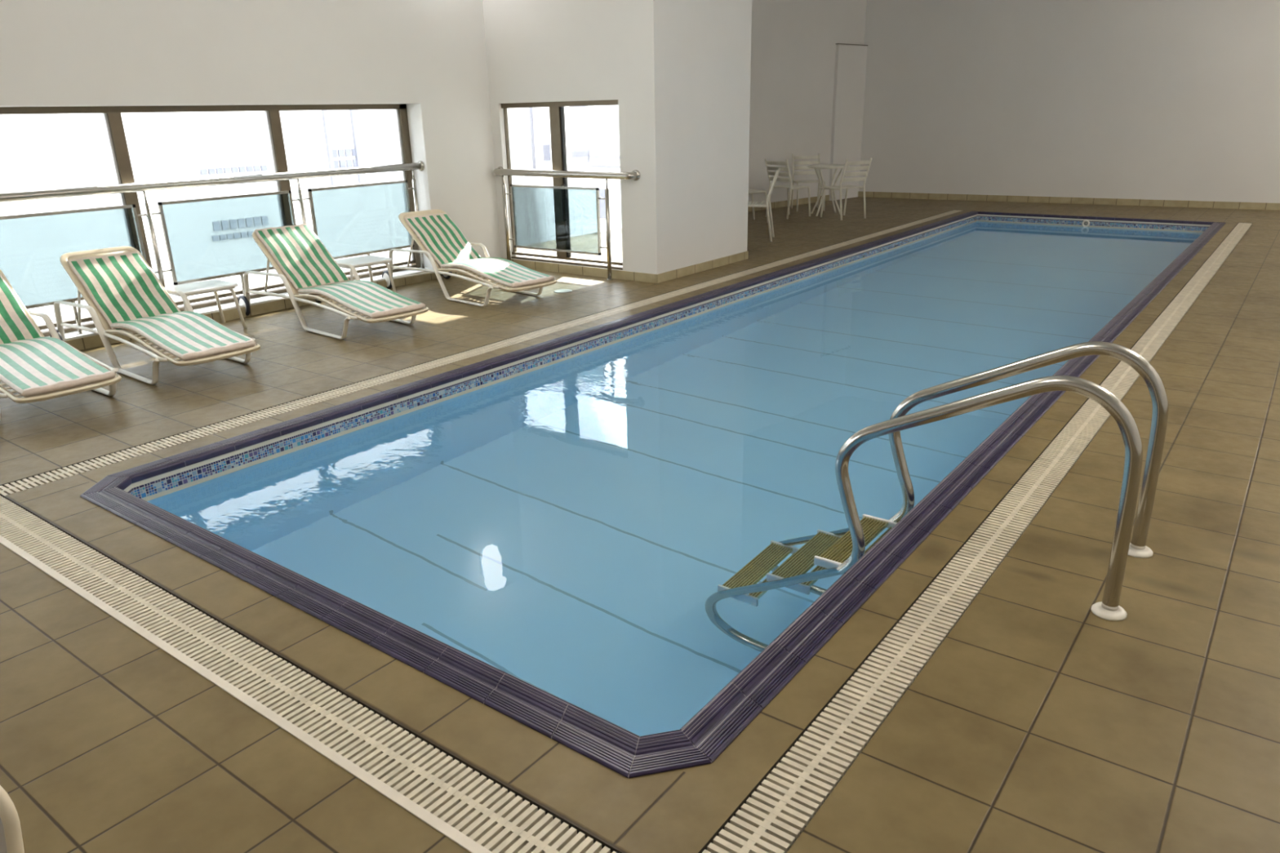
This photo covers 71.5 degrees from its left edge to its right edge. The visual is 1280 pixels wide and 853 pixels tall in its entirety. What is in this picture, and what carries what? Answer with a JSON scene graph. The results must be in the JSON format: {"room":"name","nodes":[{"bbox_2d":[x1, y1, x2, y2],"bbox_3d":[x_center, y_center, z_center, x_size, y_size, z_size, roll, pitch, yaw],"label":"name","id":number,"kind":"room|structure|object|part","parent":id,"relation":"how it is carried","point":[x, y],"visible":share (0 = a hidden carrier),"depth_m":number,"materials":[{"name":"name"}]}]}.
{"room":"indoor swimming pool","nodes":[
{"label":"indoor swimming pool","id":0,"kind":"room"},
{"bbox_2d":[0,0,516,341],"bbox_3d":[-4.660,-2.087,5.522,0.280,3.670,10.500,13,24,35],"label":"wall","id":1,"kind":"structure","parent":0,"point":[428,56],"depth_m":7.41,"materials":[{"name":"white paint"}]},
{"bbox_2d":[0,103,421,337],"bbox_3d":[-5.047,-1.116,5.478,0.085,1.585,9.230,13,24,35],"label":"window","id":2,"kind":"structure","parent":1,"relation":"in","point":[112,117],"depth_m":7.43,"materials":[{"name":"brown metal"}]},
{"bbox_3d":[-2.743,-2.207,8.376,0.006,1.475,1.280,13,24,35],"label":"pane","id":3,"kind":"part","parent":2,"relation":"part of","materials":[{"name":"clear glass"}]},
{"bbox_2d":[0,160,424,334],"bbox_3d":[-4.907,-0.835,5.471,0.100,1.055,9.230,13,24,35],"label":"railing","id":4,"kind":"object","parent":1,"relation":"in","point":[50,193],"depth_m":7.05,"materials":[{"name":"metal"}]},
{"bbox_3d":[-4.159,-1.218,6.403,0.024,0.642,1.320,13,24,35],"label":"panel frame","id":5,"kind":"part","parent":4,"relation":"part of","materials":[{"name":"metal"}]},
{"bbox_3d":[-3.763,-1.334,6.923,0.064,0.980,0.064,13,24,35],"label":"post","id":6,"kind":"part","parent":4,"relation":"part of","materials":[{"name":"metal"}]},
{"bbox_3d":[-4.926,-1.281,5.301,0.068,0.068,9.200,13,24,35],"label":"handrail","id":7,"kind":"part","parent":4,"relation":"part of","materials":[{"name":"metal"}]},
{"bbox_3d":[-3.370,-1.586,7.396,0.024,0.642,1.320,13,24,35],"label":"panel frame","id":8,"kind":"part","parent":4,"relation":"part of","materials":[{"name":"metal"}]},
{"bbox_3d":[-2.974,-1.702,7.916,0.064,0.980,0.064,13,24,35],"label":"post","id":9,"kind":"part","parent":4,"relation":"part of","materials":[{"name":"metal"}]},
{"bbox_3d":[-2.596,-1.948,8.369,0.024,0.642,1.270,13,24,35],"label":"panel frame","id":10,"kind":"part","parent":4,"relation":"part of","materials":[{"name":"metal"}]},
{"bbox_3d":[-2.216,-2.057,8.871,0.064,0.980,0.064,13,24,35],"label":"post","id":11,"kind":"part","parent":4,"relation":"part of","materials":[{"name":"metal"}]},
{"bbox_2d":[64,270,470,350],"bbox_3d":[-4.581,-0.382,5.925,0.014,0.085,10.250,13,24,35],"label":"baseboard","id":12,"kind":"structure","parent":1,"relation":"attached to","point":[80,344],"depth_m":7.56,"materials":[{"name":"tile"}]},
{"bbox_2d":[482,0,751,274],"bbox_3d":[-0.205,-3.501,9.244,2.110,3.670,1.710,13,24,35],"label":"wall","id":13,"kind":"structure","parent":0,"point":[677,72],"depth_m":8.58,"materials":[{"name":"white paint"}]},
{"bbox_2d":[493,99,639,279],"bbox_3d":[-0.755,-2.381,8.953,1.890,1.675,0.230,13,24,35],"label":"window","id":14,"kind":"structure","parent":13,"relation":"in","point":[527,227],"depth_m":9.16,"materials":[{"name":"clear glass"}]},
{"bbox_3d":[-1.420,-2.172,9.453,0.072,0.975,0.071,13,24,35],"label":"post","id":15,"kind":"part","parent":14,"relation":"part of","materials":[{"name":"metal"}]},
{"bbox_3d":[-1.126,-2.547,9.285,0.653,1.478,0.006,13,24,35],"label":"pane","id":16,"kind":"part","parent":14,"relation":"part of","materials":[{"name":"clear glass"}]},
{"bbox_3d":[-0.867,-2.109,9.037,1.385,0.647,0.024,13,24,35],"label":"panel frame","id":17,"kind":"part","parent":14,"relation":"part of","materials":[{"name":"metal"}]},
{"bbox_3d":[-0.775,-2.269,9.022,0.016,0.366,0.053,13,24,35],"label":"handle","id":18,"kind":"part","parent":14,"relation":"part of","materials":[{"name":"black plastic"}]},
{"bbox_3d":[-0.791,-2.518,8.858,1.858,0.070,0.119,13,24,35],"label":"handrail","id":19,"kind":"part","parent":14,"relation":"part of","materials":[{"name":"metal"}]},
{"bbox_3d":[-0.781,-2.071,9.015,1.890,1.050,0.120,13,24,35],"label":"window railing","id":20,"kind":"part","parent":14,"relation":"part of","materials":[{"name":"silver metal"}]},
{"bbox_3d":[-0.310,-1.918,8.665,0.072,0.975,0.071,13,24,35],"label":"post","id":21,"kind":"part","parent":14,"relation":"part of","materials":[{"name":"metal"}]},
{"bbox_2d":[502,257,657,283],"bbox_3d":[-0.679,-1.617,9.174,2.120,0.085,0.014,13,24,35],"label":"baseboard","id":22,"kind":"structure","parent":13,"relation":"attached to","point":[581,270],"depth_m":9.07,"materials":[{"name":"tile"}]},
{"bbox_2d":[656,251,748,283],"bbox_3d":[0.679,-1.662,9.215,0.014,0.085,1.724,13,24,35],"label":"baseboard","id":23,"kind":"structure","parent":13,"relation":"attached to","point":[664,277],"depth_m":9.13,"materials":[{"name":"tile"}]},
{"bbox_2d":[0,196,1279,852],"bbox_3d":[1.942,-0.842,7.123,10.700,0.120,20.100,13,24,35],"label":"floor","id":24,"kind":"structure","parent":0,"point":[1041,722],"depth_m":2.70,"materials":[{"name":"brown tile"}]},
{"bbox_2d":[0,785,24,852],"bbox_3d":[-0.997,0.901,0.991,0.566,0.813,0.584,-1,19,0],"label":"plastic chair","id":25,"kind":"object","parent":24,"relation":"on","point":[11,833],"visible":1,"depth_m":1.09,"materials":[{"name":"white plastic"}]},
{"bbox_3d":[-1.003,0.627,1.139,0.460,0.380,0.122,-1,19,0],"label":"backrest","id":26,"kind":"part","parent":25,"relation":"part of","materials":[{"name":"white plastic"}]},
{"bbox_2d":[0,269,121,420],"bbox_3d":[-3.868,-0.548,5.405,1.912,0.714,0.708,14,24,36],"label":"sun lounger","id":27,"kind":"object","parent":24,"relation":"on","point":[35,366],"visible":1,"depth_m":5.15,"materials":[{"name":"green fabric"}]},
{"bbox_3d":[-4.065,-0.337,5.267,1.612,0.077,0.051,14,24,36],"label":"seat rail","id":28,"kind":"part","parent":27,"relation":"part of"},
{"bbox_2d":[0,274,41,344],"bbox_3d":[-4.151,-0.717,5.579,0.579,0.452,0.470,14,24,36],"label":"cushion","id":29,"kind":"object","parent":27,"relation":"on","point":[16,323],"depth_m":5.66,"materials":[{"name":"green fabric"}]},
{"bbox_3d":[-4.197,-0.734,5.612,0.620,0.488,0.530,14,24,36],"label":"frame","id":30,"kind":"part","parent":27,"relation":"part of","materials":[{"name":"beige plastic"}]},
{"bbox_2d":[0,337,115,397],"bbox_3d":[-3.553,-0.378,5.204,1.030,0.139,0.470,14,24,36],"label":"seat cushion","id":31,"kind":"object","parent":27,"relation":"on","point":[31,366],"depth_m":5.07,"materials":[{"name":"green fabric"}]},
{"bbox_3d":[-3.537,-0.340,5.204,1.076,0.126,0.547,14,24,36],"label":"seat frame","id":32,"kind":"part","parent":27,"relation":"part of","materials":[{"name":"beige plastic"}]},
{"bbox_3d":[-3.731,-0.504,5.720,1.610,0.412,0.041,14,24,36],"label":"frame","id":33,"kind":"part","parent":27,"relation":"part of","materials":[{"name":"white metal"}]},
{"bbox_3d":[-3.717,-0.491,5.681,1.612,0.077,0.051,14,24,36],"label":"seat rail","id":34,"kind":"part","parent":27,"relation":"part of","materials":[{"name":"white plastic"}]},
{"bbox_2d":[49,246,260,384],"bbox_3d":[-3.339,-0.795,6.071,1.912,0.714,0.708,14,25,37],"label":"sun lounger","id":35,"kind":"object","parent":24,"relation":"on","point":[123,295],"visible":0.99,"depth_m":6.06,"materials":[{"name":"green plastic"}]},
{"bbox_3d":[-3.582,-0.586,5.940,1.610,0.412,0.041,14,25,37],"label":"frame","id":36,"kind":"part","parent":35,"relation":"part of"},
{"bbox_3d":[-3.539,-0.585,5.936,1.612,0.077,0.051,14,25,37],"label":"seat rail","id":37,"kind":"part","parent":35,"relation":"part of","materials":[{"name":"white metal"}]},
{"bbox_3d":[-3.663,-0.983,6.283,0.620,0.488,0.530,14,25,37],"label":"frame","id":38,"kind":"part","parent":35,"relation":"part of","materials":[{"name":"beige plastic"}]},
{"bbox_2d":[66,251,179,329],"bbox_3d":[-3.608,-0.955,6.245,0.579,0.452,0.470,14,25,37],"label":"cushion","id":39,"kind":"object","parent":35,"relation":"on","point":[120,287],"depth_m":6.22,"materials":[{"name":"green fabric"}]},
{"bbox_3d":[-3.012,-0.585,5.864,1.076,0.126,0.547,14,25,37],"label":"seat frame","id":40,"kind":"part","parent":35,"relation":"part of","materials":[{"name":"beige plastic"}]},
{"bbox_2d":[110,311,256,360],"bbox_3d":[-3.028,-0.623,5.864,1.030,0.139,0.470,14,25,37],"label":"seat cushion","id":41,"kind":"object","parent":35,"relation":"on","point":[187,335],"depth_m":5.75,"materials":[{"name":"green fabric"}]},
{"bbox_3d":[-3.196,-0.751,6.383,1.610,0.412,0.041,14,25,37],"label":"frame","id":42,"kind":"part","parent":35,"relation":"part of","materials":[{"name":"white metal"}]},
{"bbox_2d":[164,279,246,328],"bbox_3d":[-3.436,-0.926,6.988,0.400,0.358,0.474,14,25,37],"label":"side table","id":43,"kind":"object","parent":24,"relation":"on","point":[214,286],"visible":0.68,"depth_m":6.94,"materials":[{"name":"white plastic"}]},
{"bbox_3d":[-3.436,-1.001,7.218,0.026,0.345,0.111,3,20,12],"label":"leg","id":44,"kind":"part","parent":43,"relation":"part of","materials":[{"name":"white metal"}]},
{"bbox_3d":[-3.198,-0.940,7.030,0.111,0.345,0.026,-9,21,-21],"label":"leg","id":45,"kind":"part","parent":43,"relation":"part of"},
{"bbox_2d":[0,495,622,852],"bbox_3d":[-1.510,0.698,2.931,3.800,0.094,0.197,13,24,35],"label":"grate","id":46,"kind":"object","parent":24,"relation":"in","point":[470,807],"visible":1,"depth_m":2.49,"materials":[{"name":"beige plastic"}]},
{"bbox_2d":[237,223,428,339],"bbox_3d":[-2.475,-1.190,7.114,1.912,0.727,0.708,15,25,39],"label":"sun lounger","id":47,"kind":"object","parent":24,"relation":"on","point":[299,258],"visible":1,"depth_m":7.12,"materials":[{"name":"green fabric"}]},
{"bbox_3d":[-2.724,-0.977,6.995,1.610,0.412,0.041,15,25,39],"label":"frame","id":48,"kind":"part","parent":47,"relation":"part of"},
{"bbox_3d":[-2.790,-1.376,7.339,0.620,0.488,0.530,15,25,39],"label":"frame","id":49,"kind":"part","parent":47,"relation":"part of","materials":[{"name":"beige plastic"}]},
{"bbox_2d":[254,223,349,291],"bbox_3d":[-2.781,-1.403,7.322,0.579,0.452,0.470,15,25,39],"label":"cushion","id":50,"kind":"object","parent":47,"relation":"on","point":[297,254],"depth_m":7.28,"materials":[{"name":"green fabric"}]},
{"bbox_3d":[-2.682,-0.977,6.989,1.612,0.077,0.051,15,25,39],"label":"seat rail","id":51,"kind":"part","parent":47,"relation":"part of","materials":[{"name":"white metal"}]},
{"bbox_3d":[-2.157,-0.970,6.900,1.076,0.126,0.547,15,25,39],"label":"seat frame","id":52,"kind":"part","parent":47,"relation":"part of","materials":[{"name":"beige plastic"}]},
{"bbox_2d":[297,280,425,319],"bbox_3d":[-2.172,-1.008,6.900,1.030,0.139,0.470,15,25,39],"label":"seat cushion","id":53,"kind":"object","parent":47,"relation":"on","point":[371,300],"depth_m":6.78,"materials":[{"name":"green fabric"}]},
{"bbox_3d":[-2.323,-1.138,7.425,1.610,0.412,0.041,15,25,39],"label":"frame","id":54,"kind":"part","parent":47,"relation":"part of","materials":[{"name":"white metal"}]},
{"bbox_2d":[332,255,396,301],"bbox_3d":[-2.526,-1.329,8.070,0.400,0.358,0.474,15,25,38],"label":"side table","id":55,"kind":"object","parent":24,"relation":"on","point":[366,260],"visible":0.59,"depth_m":8.01,"materials":[{"name":"white plastic"}]},
{"bbox_3d":[-2.529,-1.242,7.844,0.026,0.345,0.111,3,20,12],"label":"leg","id":56,"kind":"part","parent":55,"relation":"part of","materials":[{"name":"white plastic"}]},
{"bbox_3d":[-2.522,-1.404,8.301,0.026,0.345,0.111,3,20,12],"label":"leg","id":57,"kind":"part","parent":55,"relation":"part of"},
{"bbox_3d":[-2.287,-1.341,8.109,0.111,0.345,0.026,-9,21,-20],"label":"leg","id":58,"kind":"part","parent":55,"relation":"part of","materials":[{"name":"white metal"}]},
{"bbox_2d":[382,208,556,306],"bbox_3d":[-1.577,-1.572,8.157,1.912,0.714,0.708,16,26,41],"label":"sun lounger","id":59,"kind":"object","parent":24,"relation":"on","point":[442,240],"visible":0.97,"depth_m":8.18,"materials":[{"name":"green fabric"}]},
{"bbox_3d":[-1.882,-1.767,8.389,0.620,0.488,0.530,16,26,41],"label":"frame","id":60,"kind":"part","parent":59,"relation":"part of","materials":[{"name":"beige plastic"}]},
{"bbox_3d":[-1.833,-1.367,8.043,1.610,0.412,0.041,16,26,41],"label":"frame","id":61,"kind":"part","parent":59,"relation":"part of","materials":[{"name":"white plastic"}]},
{"bbox_2d":[404,213,481,268],"bbox_3d":[-1.833,-1.741,8.350,0.579,0.452,0.470,16,26,41],"label":"cushion","id":62,"kind":"object","parent":59,"relation":"on","point":[439,236],"depth_m":8.32,"materials":[{"name":"green fabric"}]},
{"bbox_3d":[-1.790,-1.366,8.036,1.612,0.077,0.051,16,26,41],"label":"seat rail","id":63,"kind":"part","parent":59,"relation":"part of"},
{"bbox_3d":[-1.269,-1.354,7.930,1.076,0.126,0.547,16,26,41],"label":"seat frame","id":64,"kind":"part","parent":59,"relation":"part of","materials":[{"name":"beige plastic"}]},
{"bbox_2d":[440,257,554,288],"bbox_3d":[-1.284,-1.392,7.931,1.030,0.139,0.470,16,26,41],"label":"seat cushion","id":65,"kind":"object","parent":59,"relation":"on","point":[502,271],"depth_m":7.81,"materials":[{"name":"green fabric"}]},
{"bbox_3d":[-1.415,-1.524,8.459,1.610,0.412,0.041,16,26,41],"label":"frame","id":66,"kind":"part","parent":59,"relation":"part of","materials":[{"name":"white metal"}]},
{"bbox_2d":[0,209,961,497],"bbox_3d":[1.061,-1.515,9.039,0.160,0.090,13.295,13,24,35],"label":"grate","id":67,"kind":"object","parent":24,"relation":"in","point":[51,476],"visible":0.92,"depth_m":5.49,"materials":[{"name":"beige plastic"}]},
{"bbox_2d":[554,288,572,293],"bbox_3d":[-0.718,-1.262,8.290,0.170,0.005,0.170,13,24,35],"label":"floor drain","id":68,"kind":"object","parent":24,"relation":"on","point":[564,291],"visible":1,"depth_m":8.28,"materials":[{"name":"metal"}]},
{"bbox_2d":[80,211,1226,778],"bbox_3d":[2.611,-1.214,7.955,3.350,0.035,12.960,13,24,35],"label":"pool coping","id":69,"kind":"object","parent":24,"relation":"on","point":[713,729],"visible":0.97,"depth_m":3.11,"materials":[{"name":"tile"}]},
{"bbox_2d":[123,213,1210,501],"bbox_3d":[2.624,-0.647,8.156,3.089,1.196,12.699,13,24,35],"label":"pool tile border","id":70,"kind":"object","parent":24,"relation":"in","point":[166,483],"visible":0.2,"depth_m":5.97,"materials":[{"name":"blue tile"}]},
{"bbox_2d":[146,221,1202,736],"bbox_3d":[2.614,-1.097,7.997,3.088,0.001,12.698,13,24,35],"label":"pool water","id":71,"kind":"object","parent":70,"relation":"in","point":[618,531],"visible":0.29,"depth_m":4.42,"materials":[{"name":"blue liquid"}]},
{"bbox_2d":[1082,220,1089,226],"bbox_3d":[6.394,-2.910,12.750,0.100,0.100,0.015,13,24,35],"label":"inlet","id":72,"kind":"object","parent":70,"relation":"attached to","point":[1086,223],"visible":1,"depth_m":12.74,"materials":[{"name":"white plastic"}]},
{"bbox_2d":[748,188,768,222],"bbox_3d":[1.524,-3.410,12.942,0.583,0.867,0.459,-9,21,-20],"label":"garden chair","id":73,"kind":"object","parent":24,"relation":"on","point":[751,191],"visible":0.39,"depth_m":12.90,"materials":[{"name":"white plastic"}]},
{"bbox_3d":[1.512,-3.294,13.222,0.450,0.460,0.029,-9,21,-20],"label":"leg","id":74,"kind":"part","parent":73,"relation":"part of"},
{"bbox_3d":[1.567,-3.433,12.953,0.382,0.013,0.430,-9,21,-20],"label":"seat","id":75,"kind":"part","parent":73,"relation":"part of","materials":[{"name":"white plastic"}]},
{"bbox_2d":[747,168,781,242],"bbox_3d":[1.455,-2.795,11.205,0.583,0.867,0.459,3,20,11],"label":"garden chair","id":76,"kind":"object","parent":24,"relation":"on","point":[754,204],"visible":0.66,"depth_m":11.06,"materials":[{"name":"white metal"}]},
{"bbox_3d":[1.408,-2.813,11.209,0.382,0.013,0.430,3,20,11],"label":"seat","id":77,"kind":"part","parent":76,"relation":"part of","materials":[{"name":"white metal"}]},
{"bbox_3d":[1.350,-2.536,11.088,0.450,0.460,0.029,3,20,11],"label":"leg","id":78,"kind":"part","parent":76,"relation":"part of","materials":[{"name":"white metal"}]},
{"bbox_3d":[1.624,-2.713,10.964,0.148,0.867,0.029,3,20,11],"label":"leg","id":79,"kind":"part","parent":76,"relation":"part of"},
{"bbox_3d":[1.711,-2.856,11.360,0.148,0.867,0.029,3,20,11],"label":"leg","id":80,"kind":"part","parent":76,"relation":"part of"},
{"bbox_2d":[764,158,810,219],"bbox_3d":[2.242,-3.619,13.486,0.583,0.867,0.459,-16,24,-35],"label":"garden chair","id":81,"kind":"object","parent":24,"relation":"on","point":[790,186],"visible":0.91,"depth_m":13.31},
{"bbox_3d":[1.938,-3.624,13.520,0.148,0.867,0.029,-16,24,-35],"label":"leg","id":82,"kind":"part","parent":81,"relation":"part of","materials":[{"name":"beige metal"}]},
{"bbox_3d":[2.065,-3.810,13.274,0.110,0.290,0.430,-16,24,-35],"label":"backrest","id":83,"kind":"part","parent":81,"relation":"part of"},
{"bbox_3d":[2.166,-3.496,13.752,0.450,0.460,0.029,-16,24,-35],"label":"leg","id":84,"kind":"part","parent":81,"relation":"part of","materials":[{"name":"white metal"}]},
{"bbox_3d":[2.205,-3.517,13.200,0.148,0.867,0.029,-16,24,-35],"label":"leg","id":85,"kind":"part","parent":81,"relation":"part of","materials":[{"name":"white metal"}]},
{"bbox_3d":[2.279,-3.645,13.508,0.382,0.013,0.430,-16,24,-35],"label":"seat","id":86,"kind":"part","parent":81,"relation":"part of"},
{"bbox_3d":[2.432,-3.389,13.432,0.450,0.460,0.029,-16,24,-35],"label":"leg","id":87,"kind":"part","parent":81,"relation":"part of","materials":[{"name":"white metal"}]},
{"bbox_2d":[791,153,825,211],"bbox_3d":[2.730,-3.959,14.418,0.459,0.867,0.583,-2,19,-1],"label":"garden chair","id":88,"kind":"object","parent":24,"relation":"on","point":[793,157],"visible":0.77,"depth_m":14.53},
{"bbox_3d":[2.510,-4.025,14.619,0.029,0.867,0.148,-2,19,-1],"label":"leg","id":89,"kind":"part","parent":88,"relation":"part of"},
{"bbox_3d":[2.521,-3.739,14.419,0.029,0.460,0.450,-2,19,-1],"label":"leg","id":90,"kind":"part","parent":88,"relation":"part of","materials":[{"name":"white metal"}]},
{"bbox_3d":[2.719,-4.272,14.539,0.430,0.290,0.110,-2,19,-1],"label":"backrest","id":91,"kind":"part","parent":88,"relation":"part of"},
{"bbox_3d":[2.730,-3.959,14.367,0.430,0.013,0.382,-2,19,-1],"label":"seat","id":92,"kind":"part","parent":88,"relation":"part of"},
{"bbox_3d":[2.940,-4.037,14.626,0.029,0.867,0.148,-2,19,-1],"label":"leg","id":93,"kind":"part","parent":88,"relation":"part of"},
{"bbox_3d":[2.950,-3.751,14.425,0.029,0.460,0.450,-2,19,-1],"label":"leg","id":94,"kind":"part","parent":88,"relation":"part of","materials":[{"name":"white metal"}]},
{"bbox_2d":[808,164,849,216],"bbox_3d":[2.886,-3.633,13.689,0.624,0.742,0.624,-2,19,-1],"label":"bistro table","id":95,"kind":"object","parent":24,"relation":"on","point":[836,166],"visible":0.84,"depth_m":13.62,"materials":[{"name":"white metal"}]},
{"bbox_3d":[2.750,-3.663,13.816,0.188,0.718,0.028,17,26,41],"label":"leg","id":96,"kind":"part","parent":95,"relation":"part of","materials":[{"name":"white metal"}]},
{"bbox_3d":[2.756,-3.574,13.565,0.028,0.718,0.188,17,26,41],"label":"leg","id":97,"kind":"part","parent":95,"relation":"part of","materials":[{"name":"white metal"}]},
{"bbox_3d":[3.017,-3.670,13.820,0.028,0.718,0.188,17,26,41],"label":"leg","id":98,"kind":"part","parent":95,"relation":"part of","materials":[{"name":"white metal"}]},
{"bbox_3d":[3.022,-3.582,13.569,0.188,0.718,0.028,17,26,41],"label":"leg","id":99,"kind":"part","parent":95,"relation":"part of","materials":[{"name":"white metal"}]},
{"bbox_2d":[820,158,871,220],"bbox_3d":[3.052,-3.536,13.201,0.459,0.867,0.583,-10,21,-23],"label":"garden chair","id":100,"kind":"object","parent":24,"relation":"on","point":[840,187],"visible":1,"depth_m":13.00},
{"bbox_3d":[2.833,-3.329,13.240,0.029,0.460,0.450,-10,21,-23],"label":"leg","id":101,"kind":"part","parent":100,"relation":"part of","materials":[{"name":"white metal"}]},
{"bbox_3d":[3.031,-3.566,13.235,0.430,0.013,0.382,-10,21,-23],"label":"seat","id":102,"kind":"part","parent":100,"relation":"part of","materials":[{"name":"white plastic"}]},
{"bbox_3d":[2.951,-3.438,12.929,0.029,0.867,0.148,-10,21,-23],"label":"leg","id":103,"kind":"part","parent":100,"relation":"part of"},
{"bbox_3d":[3.222,-3.398,13.411,0.029,0.460,0.450,-10,21,-23],"label":"leg","id":104,"kind":"part","parent":100,"relation":"part of","materials":[{"name":"white metal"}]},
{"bbox_3d":[3.140,-3.712,12.928,0.430,0.290,0.110,-10,21,-23],"label":"backrest","id":105,"kind":"part","parent":100,"relation":"part of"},
{"bbox_3d":[3.339,-3.506,13.100,0.029,0.867,0.148,-10,21,-23],"label":"leg","id":106,"kind":"part","parent":100,"relation":"part of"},
{"bbox_2d":[698,222,1252,852],"bbox_3d":[4.055,-0.794,6.811,0.160,0.090,13.470,13,24,35],"label":"grate","id":107,"kind":"object","parent":24,"relation":"in","point":[772,816],"visible":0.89,"depth_m":2.74,"materials":[{"name":"beige plastic"}]},
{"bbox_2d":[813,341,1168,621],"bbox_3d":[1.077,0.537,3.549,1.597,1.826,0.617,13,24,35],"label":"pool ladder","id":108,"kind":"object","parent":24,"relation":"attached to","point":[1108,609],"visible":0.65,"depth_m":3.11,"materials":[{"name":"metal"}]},
{"bbox_3d":[1.219,0.463,3.750,1.569,1.826,0.048,13,24,35],"label":"handrail","id":109,"kind":"part","parent":108,"relation":"part of","materials":[{"name":"metal"}]},
{"bbox_2d":[747,0,866,204],"bbox_3d":[1.659,-4.861,12.975,1.685,3.670,7.610,7,21,23],"label":"wall","id":110,"kind":"structure","parent":0,"point":[793,42],"depth_m":14.56,"materials":[{"name":"white paint"}]},
{"bbox_2d":[747,195,829,212],"bbox_3d":[2.485,-3.781,15.075,4.204,0.100,0.014,-19,26,-41],"label":"baseboard","id":111,"kind":"structure","parent":110,"relation":"attached to","point":[813,199],"depth_m":15.11,"materials":[{"name":"tile"}]},
{"bbox_2d":[828,44,866,200],"bbox_3d":[3.680,-5.355,15.746,0.880,2.570,0.055,-19,26,-41],"label":"door","id":112,"kind":"structure","parent":110,"relation":"attached to","point":[850,72],"depth_m":15.63,"materials":[{"name":"white paint"}]},
{"bbox_2d":[835,43,867,46],"bbox_3d":[3.652,-6.570,15.307,0.892,0.015,0.067,-19,26,-41],"label":"trim","id":113,"kind":"structure","parent":110,"relation":"attached to","point":[836,43],"depth_m":15.23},
{"bbox_2d":[858,0,1279,203],"bbox_3d":[8.125,-5.166,13.433,9.988,3.670,0.204,11,23,31],"label":"wall","id":114,"kind":"structure","parent":0,"point":[1152,100],"depth_m":14.12,"materials":[{"name":"white paint"}]},
{"bbox_2d":[857,191,1279,210],"bbox_3d":[8.011,-3.516,13.979,9.573,0.100,0.014,11,23,31],"label":"baseboard","id":115,"kind":"structure","parent":114,"relation":"attached to","point":[1174,203],"depth_m":14.47,"materials":[{"name":"tile"}]},
{"label":"outside","id":116,"kind":"structure","parent":0,"visible":0},
{"bbox_3d":[-10.043,-5.097,26.038,32.400,0.200,60.000,13,24,35],"label":"terrace","id":117,"kind":"object","parent":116,"visible":0},
{"bbox_2d":[0,109,410,331],"bbox_3d":[-12.276,-4.663,12.345,4.560,8.200,22.500,13,24,35],"label":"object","id":118,"kind":"structure","parent":117,"relation":"on","point":[207,238],"depth_m":15.20,"materials":[{"name":"glass"}]},
{"bbox_3d":[-5.977,-5.946,16.853,0.060,2.650,0.080,13,24,35],"label":"facade panel","id":119,"kind":"part","parent":118,"relation":"part of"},
{"bbox_3d":[-5.580,-6.131,17.353,0.060,2.650,0.150,13,24,35],"label":"facade panel","id":120,"kind":"part","parent":118,"relation":"part of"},
{"bbox_2d":[525,105,621,242],"bbox_3d":[-1.529,-8.582,24.258,10.800,7.200,4.560,13,24,35],"label":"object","id":121,"kind":"structure","parent":117,"relation":"on","point":[592,132],"depth_m":22.05,"materials":[{"name":"glass"}]},
{"bbox_3d":[-2.762,-8.163,22.401,0.070,3.300,0.060,13,24,35],"label":"facade panel","id":122,"kind":"part","parent":121,"relation":"part of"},
{"bbox_3d":[-1.498,-7.977,21.465,0.530,3.080,0.060,13,24,35],"label":"facade panel","id":123,"kind":"part","parent":121,"relation":"part of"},
{"bbox_3d":[-0.944,-5.497,21.946,0.300,0.700,0.060,13,24,35],"label":"facade panel","id":124,"kind":"part","parent":121,"relation":"part of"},
{"bbox_3d":[-0.390,-6.200,21.244,2.070,0.050,0.060,13,24,35],"label":"facade panel","id":125,"kind":"part","parent":121,"relation":"part of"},
{"bbox_3d":[-0.394,-6.412,21.169,2.070,0.080,0.060,13,24,35],"label":"facade panel","id":126,"kind":"part","parent":121,"relation":"part of","materials":[{"name":"white"}]}
]}

